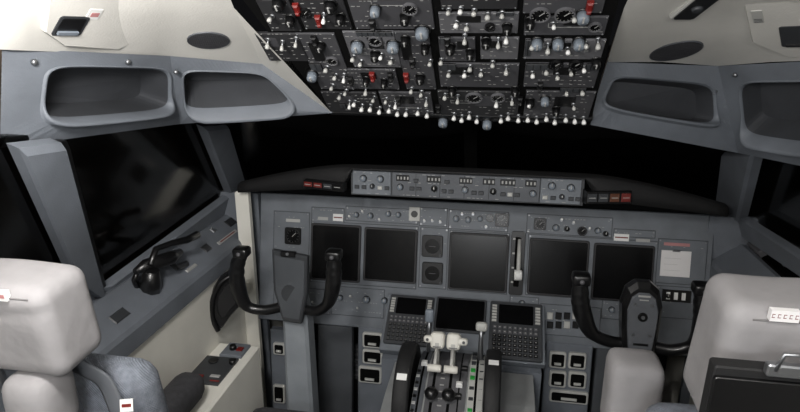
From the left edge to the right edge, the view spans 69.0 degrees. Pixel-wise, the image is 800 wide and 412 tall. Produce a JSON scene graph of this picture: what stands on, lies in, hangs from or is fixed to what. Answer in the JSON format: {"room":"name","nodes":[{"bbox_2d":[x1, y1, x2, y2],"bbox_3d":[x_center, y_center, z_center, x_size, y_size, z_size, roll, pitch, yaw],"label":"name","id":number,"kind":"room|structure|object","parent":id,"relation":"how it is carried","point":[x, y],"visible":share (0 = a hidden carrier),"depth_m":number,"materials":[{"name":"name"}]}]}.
{"room":"control cabin","nodes":[
{"label":"control cabin","id":0,"kind":"room"},
{"bbox_2d":[0,49,1,122],"bbox_3d":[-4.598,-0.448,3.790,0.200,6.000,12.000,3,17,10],"label":"wall","id":1,"kind":"structure","parent":0,"point":[0,49],"depth_m":5.96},
{"bbox_2d":[127,191,282,406],"bbox_3d":[-0.883,0.416,1.049,0.225,1.950,3.037,4,17,12],"label":"wall","id":2,"kind":"structure","parent":0,"point":[181,344],"depth_m":1.88,"materials":[{"name":"plastic"}]},
{"bbox_2d":[0,134,60,262],"bbox_3d":[-0.776,0.107,1.229,0.158,0.602,0.522,0,17,-1],"label":"window","id":3,"kind":"structure","parent":2,"relation":"in","point":[23,234],"depth_m":1.17,"materials":[{"name":"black glass"}]},
{"bbox_2d":[6,138,104,297],"bbox_3d":[-0.730,0.073,1.299,0.077,0.510,0.424,-6,18,-19],"label":"window pillar","id":4,"kind":"structure","parent":2,"relation":"attached to","point":[44,166],"depth_m":1.18,"materials":[{"name":"plastic"}]},
{"bbox_2d":[56,139,105,287],"bbox_3d":[-0.742,0.062,1.370,0.030,0.497,0.346,-7,18,-23],"label":"trim","id":5,"kind":"structure","parent":2,"relation":"attached to","point":[64,142],"depth_m":1.30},
{"bbox_2d":[108,307,130,324],"bbox_3d":[-0.725,0.285,1.499,0.028,0.025,0.060,3,17,10],"label":"bracket","id":6,"kind":"object","parent":2,"relation":"attached to","point":[118,316],"visible":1,"depth_m":1.49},
{"bbox_2d":[0,194,260,411],"bbox_3d":[-0.700,0.248,1.707,0.110,0.137,1.630,3,17,10],"label":"side console","id":7,"kind":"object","parent":2,"relation":"attached to","point":[149,313],"depth_m":1.64},
{"bbox_2d":[64,123,222,280],"bbox_3d":[-0.689,-0.055,1.817,0.215,0.574,1.291,3,17,10],"label":"window","id":8,"kind":"structure","parent":2,"relation":"in","point":[138,187],"depth_m":1.61,"materials":[{"name":"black glass"}]},
{"bbox_2d":[131,231,200,294],"bbox_3d":[-0.677,0.168,1.700,0.076,0.141,0.276,5,18,17],"label":"handle","id":9,"kind":"object","parent":2,"relation":"attached to","point":[150,283],"visible":0.97,"depth_m":1.62,"materials":[{"name":"plastic"}]},
{"bbox_2d":[104,195,228,291],"bbox_3d":[-0.708,0.089,1.952,0.060,0.136,0.886,3,17,10],"label":"trim","id":10,"kind":"structure","parent":2,"relation":"attached to","point":[216,209],"depth_m":1.89,"materials":[{"name":"plastic"}]},
{"bbox_2d":[185,263,197,272],"bbox_3d":[-0.654,0.197,1.819,0.015,0.015,0.060,3,17,10],"label":"bracket","id":11,"kind":"object","parent":2,"relation":"attached to","point":[194,265],"visible":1,"depth_m":1.81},
{"bbox_2d":[200,244,211,252],"bbox_3d":[-0.649,0.143,1.944,0.028,0.025,0.040,3,17,10],"label":"bracket","id":12,"kind":"object","parent":2,"relation":"attached to","point":[205,247],"visible":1,"depth_m":1.94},
{"bbox_2d":[196,123,244,192],"bbox_3d":[-0.614,-0.109,2.120,0.070,0.490,0.696,-2,17,-7],"label":"trim","id":13,"kind":"structure","parent":2,"relation":"attached to","point":[217,139],"depth_m":1.93,"materials":[{"name":"plastic"}]},
{"bbox_2d":[210,270,238,331],"bbox_3d":[-0.575,0.307,1.961,0.114,0.214,0.132,3,17,10],"label":"steering tiller","id":14,"kind":"object","parent":2,"relation":"attached to","point":[223,305],"visible":0.68,"depth_m":1.92,"materials":[{"name":"plastic"}]},
{"bbox_2d":[217,229,236,244],"bbox_3d":[-0.615,0.113,2.068,0.017,0.017,0.140,3,17,10],"label":"placard","id":15,"kind":"object","parent":2,"relation":"attached to","point":[234,231],"visible":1,"depth_m":2.06},
{"bbox_2d":[224,217,236,226],"bbox_3d":[-0.626,0.056,2.177,0.031,0.027,0.100,3,17,10],"label":"bracket","id":16,"kind":"object","parent":2,"relation":"attached to","point":[230,221],"visible":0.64,"depth_m":2.15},
{"bbox_2d":[216,190,272,407],"bbox_3d":[-0.618,0.473,2.318,0.200,1.100,0.020,3,17,10],"label":"trim","id":17,"kind":"structure","parent":2,"relation":"attached to","point":[230,211],"depth_m":2.21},
{"bbox_2d":[0,0,799,112],"bbox_3d":[-0.009,-0.140,0.385,2.120,0.497,2.404,3,17,10],"label":"ceiling","id":18,"kind":"structure","parent":0,"point":[149,27],"depth_m":1.19,"materials":[{"name":"plastic"}]},
{"bbox_2d":[41,0,128,48],"bbox_3d":[-0.559,-0.343,1.073,0.119,0.111,0.248,7,18,21],"label":"ceiling hatch","id":19,"kind":"object","parent":18,"relation":"attached to","point":[79,23],"visible":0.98,"depth_m":1.04,"materials":[{"name":"plastic"}]},
{"bbox_2d":[0,50,330,147],"bbox_3d":[-0.536,-0.278,1.369,0.852,0.204,0.325,-15,22,-40],"label":"panel","id":20,"kind":"object","parent":18,"relation":"attached to","point":[63,95],"visible":0.98,"depth_m":1.32,"materials":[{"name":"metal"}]},
{"bbox_2d":[187,32,229,48],"bbox_3d":[-0.415,-0.360,1.261,0.083,0.041,0.077,3,17,10],"label":"ceiling vent","id":21,"kind":"object","parent":18,"relation":"in","point":[203,40],"visible":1,"depth_m":1.25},
{"bbox_2d":[243,0,618,129],"bbox_3d":[0.067,-0.331,1.250,0.759,0.393,0.456,3,17,10],"label":"panel","id":22,"kind":"object","parent":18,"relation":"attached to","point":[536,62],"visible":1,"depth_m":1.22,"materials":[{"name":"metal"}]},
{"bbox_2d":[265,38,270,49],"bbox_3d":[-0.282,-0.347,1.240,0.012,0.027,0.020,3,17,10],"label":"toggle switch","id":23,"kind":"object","parent":22,"relation":"attached to","point":[268,40],"depth_m":1.24,"materials":[{"name":"metal"}]},
{"bbox_2d":[267,14,274,22],"bbox_3d":[-0.257,-0.375,1.161,0.012,0.019,0.029,3,17,10],"label":"toggle switch","id":24,"kind":"object","parent":22,"relation":"attached to","point":[270,17],"depth_m":1.16,"materials":[{"name":"metal"}]},
{"bbox_2d":[280,40,284,51],"bbox_3d":[-0.251,-0.343,1.241,0.012,0.026,0.020,3,17,10],"label":"toggle switch","id":25,"kind":"object","parent":22,"relation":"attached to","point":[282,42],"depth_m":1.24,"materials":[{"name":"metal"}]},
{"bbox_2d":[294,36,298,47],"bbox_3d":[-0.219,-0.346,1.225,0.012,0.026,0.019,3,17,10],"label":"toggle switch","id":26,"kind":"object","parent":22,"relation":"attached to","point":[296,38],"depth_m":1.22,"materials":[{"name":"metal"}]},
{"bbox_2d":[321,12,326,24],"bbox_3d":[-0.150,-0.370,1.143,0.012,0.026,0.019,3,17,10],"label":"toggle switch","id":27,"kind":"object","parent":22,"relation":"attached to","point":[323,16],"depth_m":1.14,"materials":[{"name":"metal"}]},
{"bbox_2d":[323,65,329,73],"bbox_3d":[-0.164,-0.307,1.305,0.012,0.020,0.029,3,17,10],"label":"toggle switch","id":28,"kind":"object","parent":22,"relation":"attached to","point":[326,68],"depth_m":1.31,"materials":[{"name":"metal"}]},
{"bbox_2d":[332,73,338,80],"bbox_3d":[-0.147,-0.296,1.329,0.012,0.019,0.029,3,17,10],"label":"toggle switch","id":29,"kind":"object","parent":22,"relation":"attached to","point":[335,76],"depth_m":1.33,"materials":[{"name":"metal"}]},
{"bbox_2d":[350,54,356,62],"bbox_3d":[-0.101,-0.319,1.256,0.012,0.019,0.029,3,17,10],"label":"toggle switch","id":30,"kind":"object","parent":22,"relation":"attached to","point":[353,57],"depth_m":1.26,"materials":[{"name":"metal"}]},
{"bbox_2d":[358,59,363,67],"bbox_3d":[-0.085,-0.312,1.269,0.012,0.019,0.029,3,17,10],"label":"toggle switch","id":31,"kind":"object","parent":22,"relation":"attached to","point":[360,61],"depth_m":1.27,"materials":[{"name":"metal"}]},
{"bbox_2d":[368,104,372,112],"bbox_3d":[-0.073,-0.243,1.441,0.012,0.023,0.026,3,17,10],"label":"toggle switch","id":32,"kind":"object","parent":22,"relation":"attached to","point":[370,106],"depth_m":1.44,"materials":[{"name":"metal"}]},
{"bbox_2d":[377,105,381,114],"bbox_3d":[-0.051,-0.238,1.447,0.012,0.023,0.026,3,17,10],"label":"toggle switch","id":33,"kind":"object","parent":22,"relation":"attached to","point":[379,107],"depth_m":1.45,"materials":[{"name":"metal"}]},
{"bbox_2d":[378,52,383,60],"bbox_3d":[-0.040,-0.319,1.238,0.012,0.019,0.029,3,17,10],"label":"toggle switch","id":34,"kind":"object","parent":22,"relation":"attached to","point":[380,54],"depth_m":1.24,"materials":[{"name":"metal"}]},
{"bbox_2d":[387,105,391,113],"bbox_3d":[-0.026,-0.239,1.437,0.012,0.023,0.026,3,17,10],"label":"toggle switch","id":35,"kind":"object","parent":22,"relation":"attached to","point":[389,107],"depth_m":1.44,"materials":[{"name":"metal"}]},
{"bbox_2d":[388,57,393,65],"bbox_3d":[-0.019,-0.312,1.250,0.012,0.020,0.029,3,17,10],"label":"toggle switch","id":36,"kind":"object","parent":22,"relation":"attached to","point":[390,59],"depth_m":1.25,"materials":[{"name":"metal"}]},
{"bbox_2d":[395,108,399,116],"bbox_3d":[-0.006,-0.233,1.447,0.012,0.023,0.026,3,17,10],"label":"toggle switch","id":37,"kind":"object","parent":22,"relation":"attached to","point":[397,112],"depth_m":1.45,"materials":[{"name":"metal"}]},
{"bbox_2d":[404,108,408,116],"bbox_3d":[0.015,-0.232,1.443,0.012,0.023,0.026,3,17,10],"label":"toggle switch","id":38,"kind":"object","parent":22,"relation":"attached to","point":[406,110],"depth_m":1.44,"materials":[{"name":"metal"}]},
{"bbox_2d":[415,107,420,115],"bbox_3d":[0.044,-0.233,1.432,0.012,0.023,0.026,3,17,10],"label":"toggle switch","id":39,"kind":"object","parent":22,"relation":"attached to","point":[417,109],"depth_m":1.43,"materials":[{"name":"metal"}]},
{"bbox_2d":[419,89,423,97],"bbox_3d":[0.050,-0.263,1.356,0.012,0.019,0.029,3,17,10],"label":"toggle switch","id":40,"kind":"object","parent":22,"relation":"attached to","point":[421,91],"depth_m":1.36,"materials":[{"name":"metal"}]},
{"bbox_2d":[424,97,428,106],"bbox_3d":[0.063,-0.249,1.386,0.012,0.026,0.020,3,17,10],"label":"toggle switch","id":41,"kind":"object","parent":22,"relation":"attached to","point":[426,99],"depth_m":1.38,"materials":[{"name":"metal"}]},
{"bbox_2d":[425,110,429,118],"bbox_3d":[0.067,-0.228,1.438,0.012,0.023,0.026,3,17,10],"label":"toggle switch","id":42,"kind":"object","parent":22,"relation":"attached to","point":[427,112],"depth_m":1.44,"materials":[{"name":"metal"}]},
{"bbox_2d":[427,58,433,66],"bbox_3d":[0.064,-0.306,1.240,0.012,0.019,0.029,3,17,10],"label":"toggle switch","id":43,"kind":"object","parent":22,"relation":"attached to","point":[430,61],"depth_m":1.24,"materials":[{"name":"metal"}]},
{"bbox_2d":[438,57,443,65],"bbox_3d":[0.087,-0.306,1.232,0.012,0.019,0.029,3,17,10],"label":"toggle switch","id":44,"kind":"object","parent":22,"relation":"attached to","point":[440,59],"depth_m":1.23,"materials":[{"name":"metal"}]},
{"bbox_2d":[446,70,451,77],"bbox_3d":[0.107,-0.289,1.270,0.012,0.019,0.029,3,17,10],"label":"toggle switch","id":45,"kind":"object","parent":22,"relation":"attached to","point":[448,72],"depth_m":1.27,"materials":[{"name":"metal"}]},
{"bbox_2d":[446,7,451,15],"bbox_3d":[0.090,-0.364,1.086,0.012,0.019,0.029,3,17,10],"label":"toggle switch","id":46,"kind":"object","parent":22,"relation":"attached to","point":[448,9],"depth_m":1.09,"materials":[{"name":"metal"}]},
{"bbox_2d":[452,112,456,120],"bbox_3d":[0.134,-0.221,1.435,0.012,0.023,0.026,3,17,10],"label":"toggle switch","id":47,"kind":"object","parent":22,"relation":"attached to","point":[454,114],"depth_m":1.43,"materials":[{"name":"metal"}]},
{"bbox_2d":[453,20,458,28],"bbox_3d":[0.108,-0.349,1.116,0.012,0.019,0.029,3,17,10],"label":"toggle switch","id":48,"kind":"object","parent":22,"relation":"attached to","point":[455,22],"depth_m":1.12,"materials":[{"name":"metal"}]},
{"bbox_2d":[458,6,463,14],"bbox_3d":[0.112,-0.363,1.079,0.012,0.019,0.029,3,17,10],"label":"toggle switch","id":49,"kind":"object","parent":22,"relation":"attached to","point":[460,8],"depth_m":1.08,"materials":[{"name":"metal"}]},
{"bbox_2d":[459,114,463,122],"bbox_3d":[0.153,-0.217,1.440,0.012,0.023,0.026,3,17,10],"label":"toggle switch","id":50,"kind":"object","parent":22,"relation":"attached to","point":[461,116],"depth_m":1.44,"materials":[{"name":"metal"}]},
{"bbox_2d":[462,70,466,78],"bbox_3d":[0.141,-0.287,1.265,0.012,0.020,0.029,3,17,10],"label":"toggle switch","id":51,"kind":"object","parent":22,"relation":"attached to","point":[464,72],"depth_m":1.26,"materials":[{"name":"metal"}]},
{"bbox_2d":[462,33,467,45],"bbox_3d":[0.129,-0.332,1.155,0.012,0.026,0.020,3,17,10],"label":"toggle switch","id":52,"kind":"object","parent":22,"relation":"attached to","point":[464,35],"depth_m":1.15,"materials":[{"name":"metal"}]},
{"bbox_2d":[464,23,469,31],"bbox_3d":[0.129,-0.345,1.121,0.012,0.020,0.029,3,17,10],"label":"toggle switch","id":53,"kind":"object","parent":22,"relation":"attached to","point":[466,25],"depth_m":1.12,"materials":[{"name":"metal"}]},
{"bbox_2d":[467,111,471,119],"bbox_3d":[0.170,-0.222,1.423,0.012,0.023,0.026,3,17,10],"label":"toggle switch","id":54,"kind":"object","parent":22,"relation":"attached to","point":[469,113],"depth_m":1.42,"materials":[{"name":"metal"}]},
{"bbox_2d":[467,64,472,72],"bbox_3d":[0.150,-0.295,1.242,0.012,0.020,0.029,3,17,10],"label":"toggle switch","id":55,"kind":"object","parent":22,"relation":"attached to","point":[469,66],"depth_m":1.24,"materials":[{"name":"metal"}]},
{"bbox_2d":[471,8,477,16],"bbox_3d":[0.138,-0.360,1.080,0.012,0.019,0.029,3,17,10],"label":"toggle switch","id":56,"kind":"object","parent":22,"relation":"attached to","point":[474,11],"depth_m":1.08,"materials":[{"name":"metal"}]},
{"bbox_2d":[479,69,483,77],"bbox_3d":[0.175,-0.287,1.255,0.012,0.020,0.029,3,17,10],"label":"toggle switch","id":57,"kind":"object","parent":22,"relation":"attached to","point":[481,71],"depth_m":1.26,"materials":[{"name":"metal"}]},
{"bbox_2d":[485,10,490,20],"bbox_3d":[0.164,-0.355,1.085,0.012,0.020,0.030,3,17,10],"label":"toggle switch","id":58,"kind":"object","parent":22,"relation":"attached to","point":[487,12],"depth_m":1.09,"materials":[{"name":"metal"}]},
{"bbox_2d":[490,59,495,68],"bbox_3d":[0.195,-0.298,1.221,0.012,0.019,0.029,3,17,10],"label":"toggle switch","id":59,"kind":"object","parent":22,"relation":"attached to","point":[492,61],"depth_m":1.22,"materials":[{"name":"metal"}]},
{"bbox_2d":[496,36,500,48],"bbox_3d":[0.195,-0.324,1.155,0.012,0.026,0.020,3,17,10],"label":"toggle switch","id":60,"kind":"object","parent":22,"relation":"attached to","point":[498,38],"depth_m":1.15,"materials":[{"name":"metal"}]},
{"bbox_2d":[500,9,504,18],"bbox_3d":[0.189,-0.355,1.078,0.012,0.019,0.029,3,17,10],"label":"toggle switch","id":61,"kind":"object","parent":22,"relation":"attached to","point":[502,11],"depth_m":1.08,"materials":[{"name":"metal"}]},
{"bbox_2d":[504,63,508,75],"bbox_3d":[0.225,-0.289,1.234,0.012,0.027,0.020,3,17,10],"label":"toggle switch","id":62,"kind":"object","parent":22,"relation":"attached to","point":[506,65],"depth_m":1.23,"materials":[{"name":"metal"}]},
{"bbox_2d":[506,112,510,120],"bbox_3d":[0.262,-0.217,1.407,0.012,0.023,0.026,3,17,10],"label":"toggle switch","id":63,"kind":"object","parent":22,"relation":"attached to","point":[508,114],"depth_m":1.41,"materials":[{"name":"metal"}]},
{"bbox_2d":[516,113,520,122],"bbox_3d":[0.287,-0.212,1.411,0.012,0.023,0.026,3,17,10],"label":"toggle switch","id":64,"kind":"object","parent":22,"relation":"attached to","point":[518,115],"depth_m":1.41,"materials":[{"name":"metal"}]},
{"bbox_2d":[530,70,534,78],"bbox_3d":[0.282,-0.281,1.239,0.012,0.019,0.029,3,17,10],"label":"toggle switch","id":65,"kind":"object","parent":22,"relation":"attached to","point":[532,72],"depth_m":1.24,"materials":[{"name":"metal"}]},
{"bbox_2d":[534,116,538,124],"bbox_3d":[0.331,-0.209,1.408,0.012,0.023,0.026,3,17,10],"label":"toggle switch","id":66,"kind":"object","parent":22,"relation":"attached to","point":[536,118],"depth_m":1.40,"materials":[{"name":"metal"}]},
{"bbox_2d":[544,113,548,121],"bbox_3d":[0.350,-0.212,1.392,0.012,0.023,0.026,3,17,10],"label":"toggle switch","id":67,"kind":"object","parent":22,"relation":"attached to","point":[546,115],"depth_m":1.39,"materials":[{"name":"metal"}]},
{"bbox_2d":[545,42,550,54],"bbox_3d":[0.293,-0.313,1.154,0.012,0.026,0.020,3,17,10],"label":"toggle switch","id":68,"kind":"object","parent":22,"relation":"attached to","point":[547,44],"depth_m":1.15,"materials":[{"name":"metal"}]},
{"bbox_2d":[550,21,555,29],"bbox_3d":[0.288,-0.339,1.090,0.012,0.019,0.029,3,17,10],"label":"toggle switch","id":69,"kind":"object","parent":22,"relation":"attached to","point":[552,23],"depth_m":1.09,"materials":[{"name":"metal"}]},
{"bbox_2d":[552,117,556,125],"bbox_3d":[0.373,-0.206,1.401,0.012,0.023,0.026,3,17,10],"label":"toggle switch","id":70,"kind":"object","parent":22,"relation":"attached to","point":[554,119],"depth_m":1.40,"materials":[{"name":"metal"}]},
{"bbox_2d":[563,114,567,122],"bbox_3d":[0.395,-0.209,1.386,0.012,0.023,0.026,3,17,10],"label":"toggle switch","id":71,"kind":"object","parent":22,"relation":"attached to","point":[565,116],"depth_m":1.39,"materials":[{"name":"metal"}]},
{"bbox_2d":[565,47,569,55],"bbox_3d":[0.332,-0.308,1.153,0.012,0.019,0.029,3,17,10],"label":"toggle switch","id":72,"kind":"object","parent":22,"relation":"attached to","point":[567,49],"depth_m":1.15,"materials":[{"name":"metal"}]},
{"bbox_2d":[572,115,576,124],"bbox_3d":[0.417,-0.206,1.388,0.012,0.023,0.026,3,17,10],"label":"toggle switch","id":73,"kind":"object","parent":22,"relation":"attached to","point":[574,117],"depth_m":1.39,"materials":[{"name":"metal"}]},
{"bbox_2d":[581,116,585,124],"bbox_3d":[0.438,-0.204,1.386,0.012,0.023,0.026,3,17,10],"label":"toggle switch","id":74,"kind":"object","parent":22,"relation":"attached to","point":[583,118],"depth_m":1.39,"materials":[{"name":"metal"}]},
{"bbox_2d":[584,40,588,49],"bbox_3d":[0.361,-0.314,1.131,0.012,0.019,0.029,3,17,10],"label":"toggle switch","id":75,"kind":"object","parent":22,"relation":"attached to","point":[586,42],"depth_m":1.13,"materials":[{"name":"metal"}]},
{"bbox_2d":[595,36,600,49],"bbox_3d":[0.383,-0.314,1.123,0.012,0.027,0.020,3,17,10],"label":"toggle switch","id":76,"kind":"object","parent":22,"relation":"attached to","point":[597,38],"depth_m":1.12,"materials":[{"name":"metal"}]},
{"bbox_2d":[649,40,703,60],"bbox_3d":[0.636,-0.359,1.344,0.104,0.055,0.132,3,17,10],"label":"ceiling vent","id":77,"kind":"object","parent":18,"relation":"in","point":[682,49],"visible":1,"depth_m":1.33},
{"bbox_2d":[669,0,717,19],"bbox_3d":[0.550,-0.377,1.078,0.052,0.060,0.119,0,17,0],"label":"light","id":78,"kind":"object","parent":18,"relation":"attached to","point":[690,9],"visible":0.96,"depth_m":1.08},
{"bbox_2d":[590,62,799,165],"bbox_3d":[0.760,-0.225,1.404,0.560,0.266,0.402,-5,18,-15],"label":"panel","id":79,"kind":"object","parent":18,"relation":"attached to","point":[748,109],"visible":0.98,"depth_m":1.48,"materials":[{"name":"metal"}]},
{"bbox_2d":[745,2,799,57],"bbox_3d":[0.758,-0.353,1.135,0.133,0.132,0.293,14,22,38],"label":"ceiling hatch","id":80,"kind":"object","parent":18,"relation":"attached to","point":[775,26],"visible":1,"depth_m":1.13,"materials":[{"name":"plastic"}]},
{"bbox_2d":[260,192,700,411],"bbox_3d":[0.289,0.439,2.481,2.050,1.070,0.040,3,17,10],"label":"wall","id":81,"kind":"structure","parent":0,"point":[663,358],"depth_m":2.47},
{"bbox_2d":[224,121,464,179],"bbox_3d":[-0.228,-0.286,2.042,1.005,0.552,0.370,-1,17,-2],"label":"window","id":82,"kind":"structure","parent":81,"relation":"in","point":[263,148],"depth_m":2.15,"materials":[{"name":"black glass"}]},
{"bbox_2d":[464,121,476,167],"bbox_3d":[0.247,-0.257,2.037,0.045,0.540,0.370,3,17,10],"label":"trim","id":83,"kind":"structure","parent":81,"relation":"attached to","point":[470,128],"depth_m":2.06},
{"bbox_2d":[477,122,727,200],"bbox_3d":[0.704,-0.249,1.924,0.958,0.552,0.372,5,18,17],"label":"window","id":84,"kind":"structure","parent":81,"relation":"in","point":[685,167],"depth_m":2.04,"materials":[{"name":"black glass"}]},
{"bbox_2d":[662,356,694,404],"bbox_3d":[0.954,0.511,0.740,0.275,1.950,3.030,3,17,10],"label":"wall","id":85,"kind":"structure","parent":0,"point":[674,365],"depth_m":2.26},
{"bbox_2d":[678,214,762,403],"bbox_3d":[1.088,0.561,2.031,0.175,1.100,0.020,3,17,10],"label":"trim","id":86,"kind":"structure","parent":85,"relation":"attached to","point":[726,231],"depth_m":1.89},
{"bbox_2d":[716,151,762,221],"bbox_3d":[1.066,-0.034,1.864,0.101,0.410,0.609,10,19,29],"label":"trim","id":87,"kind":"structure","parent":85,"relation":"attached to","point":[738,173],"depth_m":1.75,"materials":[{"name":"plastic"}]},
{"bbox_2d":[710,244,780,277],"bbox_3d":[0.979,0.332,1.423,0.100,0.132,1.630,3,17,10],"label":"trim","id":88,"kind":"structure","parent":85,"relation":"attached to","point":[740,259],"depth_m":1.80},
{"bbox_2d":[747,242,784,266],"bbox_3d":[1.119,0.115,1.832,0.072,0.087,0.392,1,17,3],"label":"fitting","id":89,"kind":"object","parent":88,"relation":"on","point":[760,253],"visible":0.05,"depth_m":1.78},
{"bbox_2d":[738,217,799,275],"bbox_3d":[1.055,0.116,1.642,0.047,0.131,0.757,4,17,11],"label":"trim","id":90,"kind":"structure","parent":85,"relation":"attached to","point":[778,248],"depth_m":1.63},
{"bbox_2d":[748,158,799,277],"bbox_3d":[1.119,0.017,1.741,0.151,0.541,1.145,4,17,13],"label":"window","id":91,"kind":"structure","parent":85,"relation":"in","point":[776,197],"depth_m":1.67,"materials":[{"name":"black glass"}]},
{"bbox_3d":[0.060,1.401,1.267,2.200,0.060,3.200,3,17,10],"label":"floor","id":92,"kind":"structure","parent":0,"visible":0},
{"bbox_2d":[0,258,304,411],"bbox_3d":[-0.481,0.637,1.423,0.556,1.309,0.793,3,17,10],"label":"seat","id":93,"kind":"object","parent":92,"relation":"on","point":[50,330],"visible":1,"depth_m":0.95,"materials":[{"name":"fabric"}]},
{"bbox_2d":[253,407,304,411],"bbox_3d":[-0.346,0.758,1.581,0.330,0.145,0.520,3,17,10],"label":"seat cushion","id":94,"kind":"object","parent":93,"relation":"on","point":[264,409],"depth_m":1.78,"materials":[{"name":"fabric"}]},
{"bbox_2d":[190,343,263,411],"bbox_3d":[-0.604,0.865,1.756,0.144,0.679,0.660,3,17,10],"label":"console","id":95,"kind":"object","parent":92,"relation":"on","point":[231,373],"visible":0.9,"depth_m":1.84},
{"bbox_2d":[270,326,286,408],"bbox_3d":[-0.456,0.750,2.247,0.068,0.592,0.088,3,17,10],"label":"switch panel","id":96,"kind":"object","parent":92,"relation":"on","point":[279,396],"visible":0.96,"depth_m":2.21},
{"bbox_2d":[228,245,342,411],"bbox_3d":[-0.354,0.619,1.935,0.368,1.045,0.155,3,17,10],"label":"yoke","id":97,"kind":"object","parent":92,"relation":"on","point":[290,268],"visible":1,"depth_m":1.84,"materials":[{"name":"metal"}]},
{"bbox_2d":[318,324,353,411],"bbox_3d":[-0.243,0.744,2.223,0.132,0.619,0.091,3,17,10],"label":"footwell","id":98,"kind":"object","parent":92,"relation":"on","point":[335,343],"visible":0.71,"depth_m":2.18,"materials":[{"name":"plastic"}]},
{"bbox_2d":[354,343,357,411],"bbox_3d":[-0.188,0.777,2.373,0.100,0.488,0.092,3,17,10],"label":"panel","id":99,"kind":"object","parent":92,"relation":"on","point":[355,344],"visible":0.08,"depth_m":2.30,"materials":[{"name":"metal"}]},
{"bbox_2d":[358,326,382,411],"bbox_3d":[-0.107,0.749,2.184,0.098,0.632,0.092,3,17,10],"label":"switch panel","id":100,"kind":"object","parent":92,"relation":"on","point":[369,338],"visible":0.8,"depth_m":2.13,"materials":[{"name":"plastic"}]},
{"bbox_2d":[379,294,544,411],"bbox_3d":[0.132,0.825,1.624,0.544,0.832,1.130,3,17,10],"label":"console","id":101,"kind":"object","parent":92,"relation":"on","point":[441,354],"visible":1,"depth_m":1.85,"materials":[{"name":"metal"}]},
{"bbox_2d":[455,393,461,399],"bbox_3d":[0.164,0.551,1.646,0.018,0.044,0.016,3,17,10],"label":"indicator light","id":102,"kind":"object","parent":101,"relation":"attached to","point":[458,396],"depth_m":1.64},
{"bbox_2d":[456,381,462,387],"bbox_3d":[0.171,0.528,1.680,0.018,0.044,0.016,3,17,10],"label":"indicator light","id":103,"kind":"object","parent":101,"relation":"attached to","point":[459,384],"depth_m":1.67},
{"bbox_2d":[259,192,713,355],"bbox_3d":[0.247,0.228,2.044,1.560,0.470,0.140,3,17,10],"label":"panel","id":104,"kind":"object","parent":101,"relation":"attached to","point":[529,254],"visible":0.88,"depth_m":2.01,"materials":[{"name":"metal"}]},
{"bbox_2d":[237,164,728,216],"bbox_3d":[0.236,-0.074,1.997,1.555,0.213,0.514,3,17,10],"label":"glareshield","id":105,"kind":"object","parent":104,"relation":"on","point":[481,185],"visible":1,"depth_m":1.77,"materials":[{"name":"plastic"}]},
{"bbox_2d":[304,181,311,186],"bbox_3d":[-0.293,-0.069,1.850,0.029,0.015,0.005,7,18,20],"label":"warning light","id":106,"kind":"object","parent":105,"relation":"on","point":[306,183],"depth_m":1.85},
{"bbox_2d":[313,182,321,187],"bbox_3d":[-0.260,-0.065,1.838,0.029,0.015,0.005,7,18,20],"label":"warning light","id":107,"kind":"object","parent":105,"relation":"on","point":[315,184],"depth_m":1.84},
{"bbox_2d":[323,183,331,188],"bbox_3d":[-0.228,-0.062,1.826,0.029,0.015,0.005,7,18,20],"label":"warning light","id":108,"kind":"object","parent":105,"relation":"on","point":[325,185],"depth_m":1.82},
{"bbox_2d":[333,185,341,189],"bbox_3d":[-0.196,-0.058,1.814,0.029,0.015,0.005,7,18,20],"label":"warning light","id":109,"kind":"object","parent":105,"relation":"on","point":[335,187],"depth_m":1.81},
{"bbox_2d":[587,194,596,201],"bbox_3d":[0.557,-0.023,1.686,0.028,0.025,0.005,0,17,-1],"label":"warning light","id":110,"kind":"object","parent":105,"relation":"attached to","point":[590,197],"depth_m":1.68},
{"bbox_2d":[598,194,608,201],"bbox_3d":[0.590,-0.023,1.687,0.028,0.025,0.005,0,17,-1],"label":"warning light","id":111,"kind":"object","parent":105,"relation":"attached to","point":[601,197],"depth_m":1.69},
{"bbox_2d":[610,194,619,201],"bbox_3d":[0.623,-0.024,1.688,0.028,0.025,0.005,0,17,-1],"label":"warning light","id":112,"kind":"object","parent":105,"relation":"attached to","point":[613,197],"depth_m":1.69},
{"bbox_2d":[621,194,630,201],"bbox_3d":[0.656,-0.024,1.688,0.028,0.025,0.005,0,17,-1],"label":"warning light","id":113,"kind":"object","parent":105,"relation":"attached to","point":[624,197],"depth_m":1.69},
{"bbox_2d":[660,250,691,277],"bbox_3d":[0.905,0.188,1.912,0.092,0.087,0.020,3,17,10],"label":"paper card","id":114,"kind":"object","parent":104,"relation":"attached to","point":[675,263],"visible":1,"depth_m":1.91,"materials":[{"name":"paper"}]},
{"bbox_2d":[540,341,592,411],"bbox_3d":[0.577,0.782,2.068,0.155,0.636,0.093,3,17,10],"label":"switch panel","id":115,"kind":"object","parent":92,"relation":"on","point":[567,370],"visible":1,"depth_m":2.01,"materials":[{"name":"metal"}]},
{"bbox_2d":[590,348,609,411],"bbox_3d":[0.714,0.775,2.058,0.084,0.656,0.095,3,17,10],"label":"footwell","id":116,"kind":"object","parent":92,"relation":"on","point":[600,354],"visible":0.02,"depth_m":2.02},
{"bbox_2d":[571,271,707,355],"bbox_3d":[0.676,0.682,1.764,0.385,1.024,0.155,3,17,10],"label":"yoke","id":117,"kind":"object","parent":92,"relation":"on","point":[640,304],"visible":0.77,"depth_m":1.64,"materials":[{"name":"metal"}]},
{"bbox_2d":[600,273,799,411],"bbox_3d":[0.643,0.661,1.262,0.481,1.358,0.798,3,17,10],"label":"seat","id":118,"kind":"object","parent":92,"relation":"on","point":[743,317],"visible":0.8,"depth_m":0.79,"materials":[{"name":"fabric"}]},
{"bbox_2d":[699,352,799,411],"bbox_3d":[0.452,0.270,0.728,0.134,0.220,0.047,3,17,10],"label":"pouch","id":119,"kind":"object","parent":118,"relation":"attached to","point":[730,385],"visible":1,"depth_m":0.71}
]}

